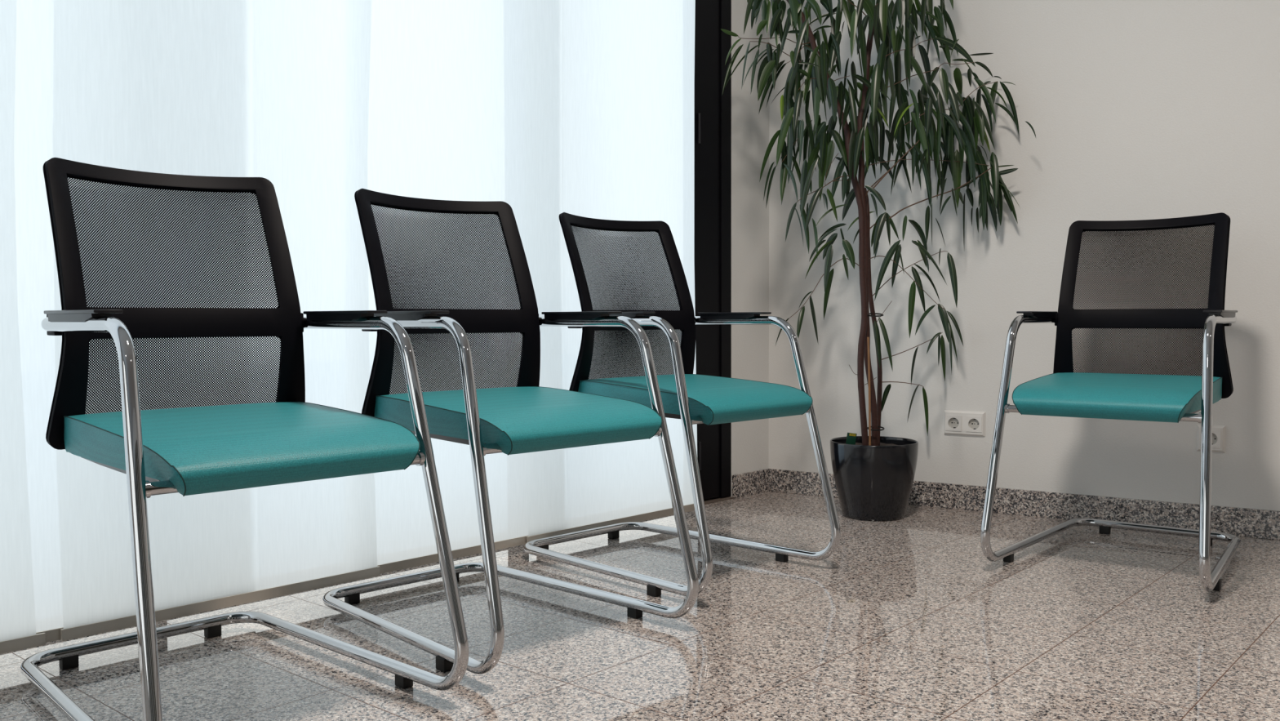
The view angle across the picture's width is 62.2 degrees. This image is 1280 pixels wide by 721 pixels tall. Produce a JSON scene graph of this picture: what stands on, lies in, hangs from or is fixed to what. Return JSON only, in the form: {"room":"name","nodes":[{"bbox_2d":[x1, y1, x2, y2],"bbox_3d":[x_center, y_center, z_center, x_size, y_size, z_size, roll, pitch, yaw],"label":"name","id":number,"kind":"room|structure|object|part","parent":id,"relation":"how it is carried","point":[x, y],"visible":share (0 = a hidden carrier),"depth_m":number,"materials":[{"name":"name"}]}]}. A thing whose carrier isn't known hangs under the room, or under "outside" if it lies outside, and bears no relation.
{"room":"waiting room","nodes":[
{"label":"waiting room","id":0,"kind":"room"},
{"bbox_2d":[0,491,1279,720],"bbox_3d":[0.418,0.695,0.044,5.600,0.080,8.007,2,3,43],"label":"floor","id":1,"kind":"structure","parent":0,"point":[908,618],"depth_m":2.16,"materials":[{"name":"stone"}]},
{"bbox_2d":[20,157,468,720],"bbox_3d":[-0.730,0.118,1.833,0.737,0.936,0.527,2,3,45],"label":"chair","id":2,"kind":"object","parent":1,"relation":"on","point":[194,450],"visible":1,"depth_m":1.83,"materials":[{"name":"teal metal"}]},
{"bbox_3d":[-0.863,-0.069,1.640,0.230,0.018,0.042,2,3,45],"label":"armrest","id":3,"kind":"part","parent":2,"relation":"part of","materials":[{"name":"black plastic"}]},
{"bbox_3d":[-0.854,-0.106,1.946,0.164,0.498,0.461,2,3,45],"label":"backrest frame","id":4,"kind":"part","parent":2,"relation":"part of","materials":[{"name":"black plastic"}]},
{"bbox_3d":[-0.663,0.135,1.768,0.456,0.090,0.425,2,3,45],"label":"seat","id":5,"kind":"part","parent":2,"relation":"part of","materials":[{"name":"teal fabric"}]},
{"bbox_3d":[-0.548,-0.083,1.960,0.230,0.018,0.042,2,3,45],"label":"armrest","id":6,"kind":"part","parent":2,"relation":"part of","materials":[{"name":"black plastic"}]},
{"bbox_2d":[322,188,698,674],"bbox_3d":[-0.319,0.099,2.273,0.527,0.936,0.737,-2,3,-44],"label":"chair","id":7,"kind":"object","parent":1,"relation":"on","point":[487,416],"visible":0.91,"depth_m":2.27,"materials":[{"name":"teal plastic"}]},
{"bbox_3d":[-0.457,-0.088,2.083,0.042,0.018,0.230,-2,3,-44],"label":"armrest","id":8,"kind":"part","parent":7,"relation":"part of","materials":[{"name":"black plastic"}]},
{"bbox_3d":[-0.441,-0.125,2.389,0.461,0.498,0.164,-2,3,-44],"label":"backrest frame","id":9,"kind":"part","parent":7,"relation":"part of","materials":[{"name":"black plastic"}]},
{"bbox_3d":[-0.254,0.116,2.207,0.425,0.090,0.456,-2,3,-44],"label":"seat","id":10,"kind":"part","parent":7,"relation":"part of","materials":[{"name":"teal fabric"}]},
{"bbox_3d":[-0.134,-0.102,2.397,0.042,0.018,0.230,-2,3,-44],"label":"armrest","id":11,"kind":"part","parent":7,"relation":"part of","materials":[{"name":"black plastic"}]},
{"bbox_2d":[523,212,840,596],"bbox_3d":[0.075,0.077,2.799,0.737,0.936,0.527,2,3,45],"label":"chair","id":12,"kind":"object","parent":1,"relation":"on","point":[686,396],"visible":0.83,"depth_m":2.79,"materials":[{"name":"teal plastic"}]},
{"bbox_3d":[-0.048,-0.147,2.913,0.164,0.498,0.461,2,3,45],"label":"backrest frame","id":13,"kind":"part","parent":12,"relation":"part of","materials":[{"name":"black plastic"}]},
{"bbox_3d":[-0.059,-0.111,2.607,0.230,0.018,0.042,2,3,45],"label":"armrest","id":14,"kind":"part","parent":12,"relation":"part of","materials":[{"name":"black plastic"}]},
{"bbox_3d":[0.142,0.094,2.733,0.456,0.090,0.425,2,3,45],"label":"seat","id":15,"kind":"part","parent":12,"relation":"part of","materials":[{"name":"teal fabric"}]},
{"bbox_3d":[0.259,-0.124,2.926,0.230,0.018,0.042,2,3,45],"label":"armrest","id":16,"kind":"part","parent":12,"relation":"part of","materials":[{"name":"black plastic"}]},
{"bbox_2d":[703,496,733,504],"bbox_3d":[-1.566,0.582,1.931,0.132,0.006,5.418,2,3,43],"label":"trim","id":17,"kind":"structure","parent":1,"relation":"on","point":[717,500],"depth_m":3.80,"materials":[{"name":"brown"}]},
{"bbox_2d":[720,0,1035,521],"bbox_3d":[0.750,-0.653,3.429,0.977,2.340,0.370,0,2,0],"label":"fig tree","id":18,"kind":"object","parent":1,"relation":"on","point":[873,473],"visible":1,"depth_m":3.41,"materials":[{"name":"green plant"}]},
{"bbox_3d":[0.576,-0.568,3.427,0.352,1.772,0.043,-1,2,-12],"label":"stem","id":19,"kind":"part","parent":18,"relation":"part of","materials":[{"name":"red plant"}]},
{"bbox_3d":[0.747,-0.602,3.472,0.075,1.840,0.030,0,2,0],"label":"stem","id":20,"kind":"part","parent":18,"relation":"part of","materials":[{"name":"red plant"}]},
{"bbox_3d":[0.767,-0.124,3.503,0.072,0.888,0.026,0,2,0],"label":"stem","id":21,"kind":"part","parent":18,"relation":"part of","materials":[{"name":"red plant"}]},
{"bbox_3d":[0.773,0.390,3.509,0.285,0.250,0.285,0,2,0],"label":"flower pot","id":22,"kind":"part","parent":18,"relation":"part of","materials":[{"name":"black plastic"}]},
{"bbox_2d":[980,212,1241,591],"bbox_3d":[1.300,0.072,2.830,0.527,0.936,0.737,2,3,38],"label":"chair","id":23,"kind":"object","parent":1,"relation":"on","point":[1157,396],"visible":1,"depth_m":2.86,"materials":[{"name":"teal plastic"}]},
{"bbox_3d":[1.099,-0.127,2.931,0.042,0.018,0.230,2,3,38],"label":"armrest","id":24,"kind":"part","parent":23,"relation":"part of","materials":[{"name":"black plastic"}]},
{"bbox_3d":[1.242,0.090,2.756,0.425,0.090,0.456,2,3,38],"label":"seat","id":25,"kind":"part","parent":23,"relation":"part of","materials":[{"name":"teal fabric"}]},
{"bbox_3d":[1.405,-0.153,2.958,0.461,0.498,0.164,2,3,38],"label":"backrest frame","id":26,"kind":"part","parent":23,"relation":"part of","materials":[{"name":"black plastic"}]},
{"bbox_3d":[1.456,-0.117,2.657,0.042,0.018,0.230,2,3,38],"label":"armrest","id":27,"kind":"part","parent":23,"relation":"part of","materials":[{"name":"black plastic"}]},
{"bbox_2d":[730,0,769,496],"bbox_3d":[0.363,-0.812,3.932,0.120,2.620,0.226,2,3,43],"label":"wall","id":28,"kind":"structure","parent":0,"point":[749,352],"depth_m":3.90,"materials":[{"name":"paint"}]},
{"bbox_2d":[732,468,768,497],"bbox_3d":[0.411,0.456,3.935,0.010,0.085,0.212,2,3,43],"label":"baseboard","id":29,"kind":"structure","parent":28,"relation":"attached to","point":[744,484],"depth_m":3.93,"materials":[{"name":"stone"}]},
{"bbox_2d":[949,417,959,427],"bbox_3d":[1.076,0.213,3.627,0.036,0.036,0.001,1,3,33],"label":"socket","id":30,"kind":"object","parent":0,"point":[954,421],"depth_m":3.63,"materials":[{"name":"white plastic"}]},
{"bbox_2d":[968,418,979,428],"bbox_3d":[1.133,0.215,3.589,0.036,0.036,0.001,1,3,33],"label":"socket","id":31,"kind":"object","parent":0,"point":[975,421],"depth_m":3.59,"materials":[{"name":"white plastic"}]},
{"bbox_2d":[768,0,1279,511],"bbox_3d":[2.845,-0.762,2.488,5.583,2.620,0.100,1,3,33],"label":"wall","id":32,"kind":"structure","parent":0,"point":[1135,109],"depth_m":3.43,"materials":[{"name":"paint"}]},
{"bbox_2d":[943,409,986,436],"bbox_3d":[1.102,0.214,3.604,0.141,0.084,0.013,1,3,33],"label":"wall socket","id":33,"kind":"object","parent":32,"relation":"attached to","point":[966,423],"visible":1,"depth_m":3.60,"materials":[{"name":"white plastic"}]},
{"bbox_2d":[768,468,1279,540],"bbox_3d":[2.776,0.505,2.520,5.482,0.085,0.010,1,3,33],"label":"baseboard","id":34,"kind":"structure","parent":32,"relation":"attached to","point":[1238,522],"depth_m":3.42,"materials":[{"name":"stone"}]},
{"bbox_2d":[1196,424,1225,452],"bbox_3d":[1.722,0.236,3.199,0.077,0.081,0.013,1,3,33],"label":"wall socket","id":35,"kind":"object","parent":32,"relation":"attached to","point":[1218,431],"visible":0.51,"depth_m":3.19,"materials":[{"name":"white plastic"}]},
{"bbox_2d":[1212,433,1217,444],"bbox_3d":[1.724,0.236,3.202,0.036,0.036,0.001,1,3,33],"label":"socket","id":36,"kind":"object","parent":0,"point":[1214,436],"depth_m":3.20,"materials":[{"name":"white plastic"}]},
{"bbox_3d":[0.416,-1.999,-0.411,9.553,0.100,8.975,0,2,0],"label":"ceiling","id":37,"kind":"structure","parent":0,"visible":0},
{"bbox_3d":[-1.423,-1.997,1.672,3.777,0.060,3.990,0,2,0],"label":"trim","id":38,"kind":"structure","parent":37,"relation":"attached to","visible":0},
{"bbox_2d":[0,0,45,653],"bbox_3d":[-1.398,-0.708,1.711,0.014,2.529,0.741,2,3,43],"label":"curtain","id":39,"kind":"object","parent":38,"relation":"hanging from","point":[17,609],"visible":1,"depth_m":1.97,"materials":[{"name":"white fabric"}]},
{"bbox_3d":[-1.393,0.544,1.762,0.007,0.022,0.738,2,3,43],"label":"weight rail","id":40,"kind":"part","parent":39,"relation":"part of","materials":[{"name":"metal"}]},
{"bbox_2d":[13,0,63,642],"bbox_3d":[-1.106,-0.722,2.041,0.008,2.529,0.733,2,3,43],"label":"curtain","id":41,"kind":"object","parent":38,"relation":"hanging from","point":[34,50],"visible":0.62,"depth_m":2.02,"materials":[{"name":"white fabric"}]},
{"bbox_3d":[-1.105,0.530,2.088,0.007,0.022,0.725,2,3,43],"label":"weight rail","id":42,"kind":"part","parent":41,"relation":"part of","materials":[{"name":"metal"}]},
{"bbox_2d":[53,0,380,640],"bbox_3d":[-0.876,-0.732,2.263,0.008,2.529,0.723,2,3,43],"label":"curtain","id":43,"kind":"object","parent":38,"relation":"hanging from","point":[277,91],"visible":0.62,"depth_m":2.28,"materials":[{"name":"white fabric"}]},
{"bbox_3d":[-0.875,0.521,2.309,0.007,0.022,0.711,2,3,43],"label":"weight rail","id":44,"kind":"part","parent":43,"relation":"part of","materials":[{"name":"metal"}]},
{"bbox_2d":[367,0,528,573],"bbox_3d":[-0.467,-0.749,2.764,0.008,2.538,0.722,2,3,43],"label":"curtain","id":45,"kind":"object","parent":38,"relation":"hanging from","point":[446,111],"visible":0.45,"depth_m":2.75,"materials":[{"name":"white fabric"}]},
{"bbox_3d":[-0.463,0.508,2.814,0.007,0.022,0.722,2,3,43],"label":"weight rail","id":46,"kind":"part","parent":45,"relation":"part of","materials":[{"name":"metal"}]},
{"bbox_2d":[524,0,697,542],"bbox_3d":[-0.064,-0.766,3.172,0.011,2.538,0.738,2,3,43],"label":"curtain","id":47,"kind":"object","parent":38,"relation":"hanging from","point":[610,84],"visible":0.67,"depth_m":3.13,"materials":[{"name":"white fabric"}]},
{"bbox_3d":[-0.060,0.491,3.223,0.007,0.022,0.738,2,3,43],"label":"weight rail","id":48,"kind":"part","parent":47,"relation":"part of","materials":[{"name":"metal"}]},
{"bbox_3d":[-1.990,-1.904,1.399,4.632,0.220,4.893,0,2,0],"label":"wall","id":49,"kind":"structure","parent":0,"visible":0},
{"bbox_2d":[694,0,731,501],"bbox_3d":[-1.562,-0.617,1.874,0.096,2.394,5.416,2,3,43],"label":"window","id":50,"kind":"structure","parent":49,"relation":"in","point":[713,107],"depth_m":3.75,"materials":[{"name":"black"}]},
{"bbox_3d":[-0.053,-0.661,3.457,0.054,2.338,0.926,2,3,43],"label":"sash","id":51,"kind":"part","parent":50,"relation":"part of","materials":[{"name":"black metal"}]}
]}

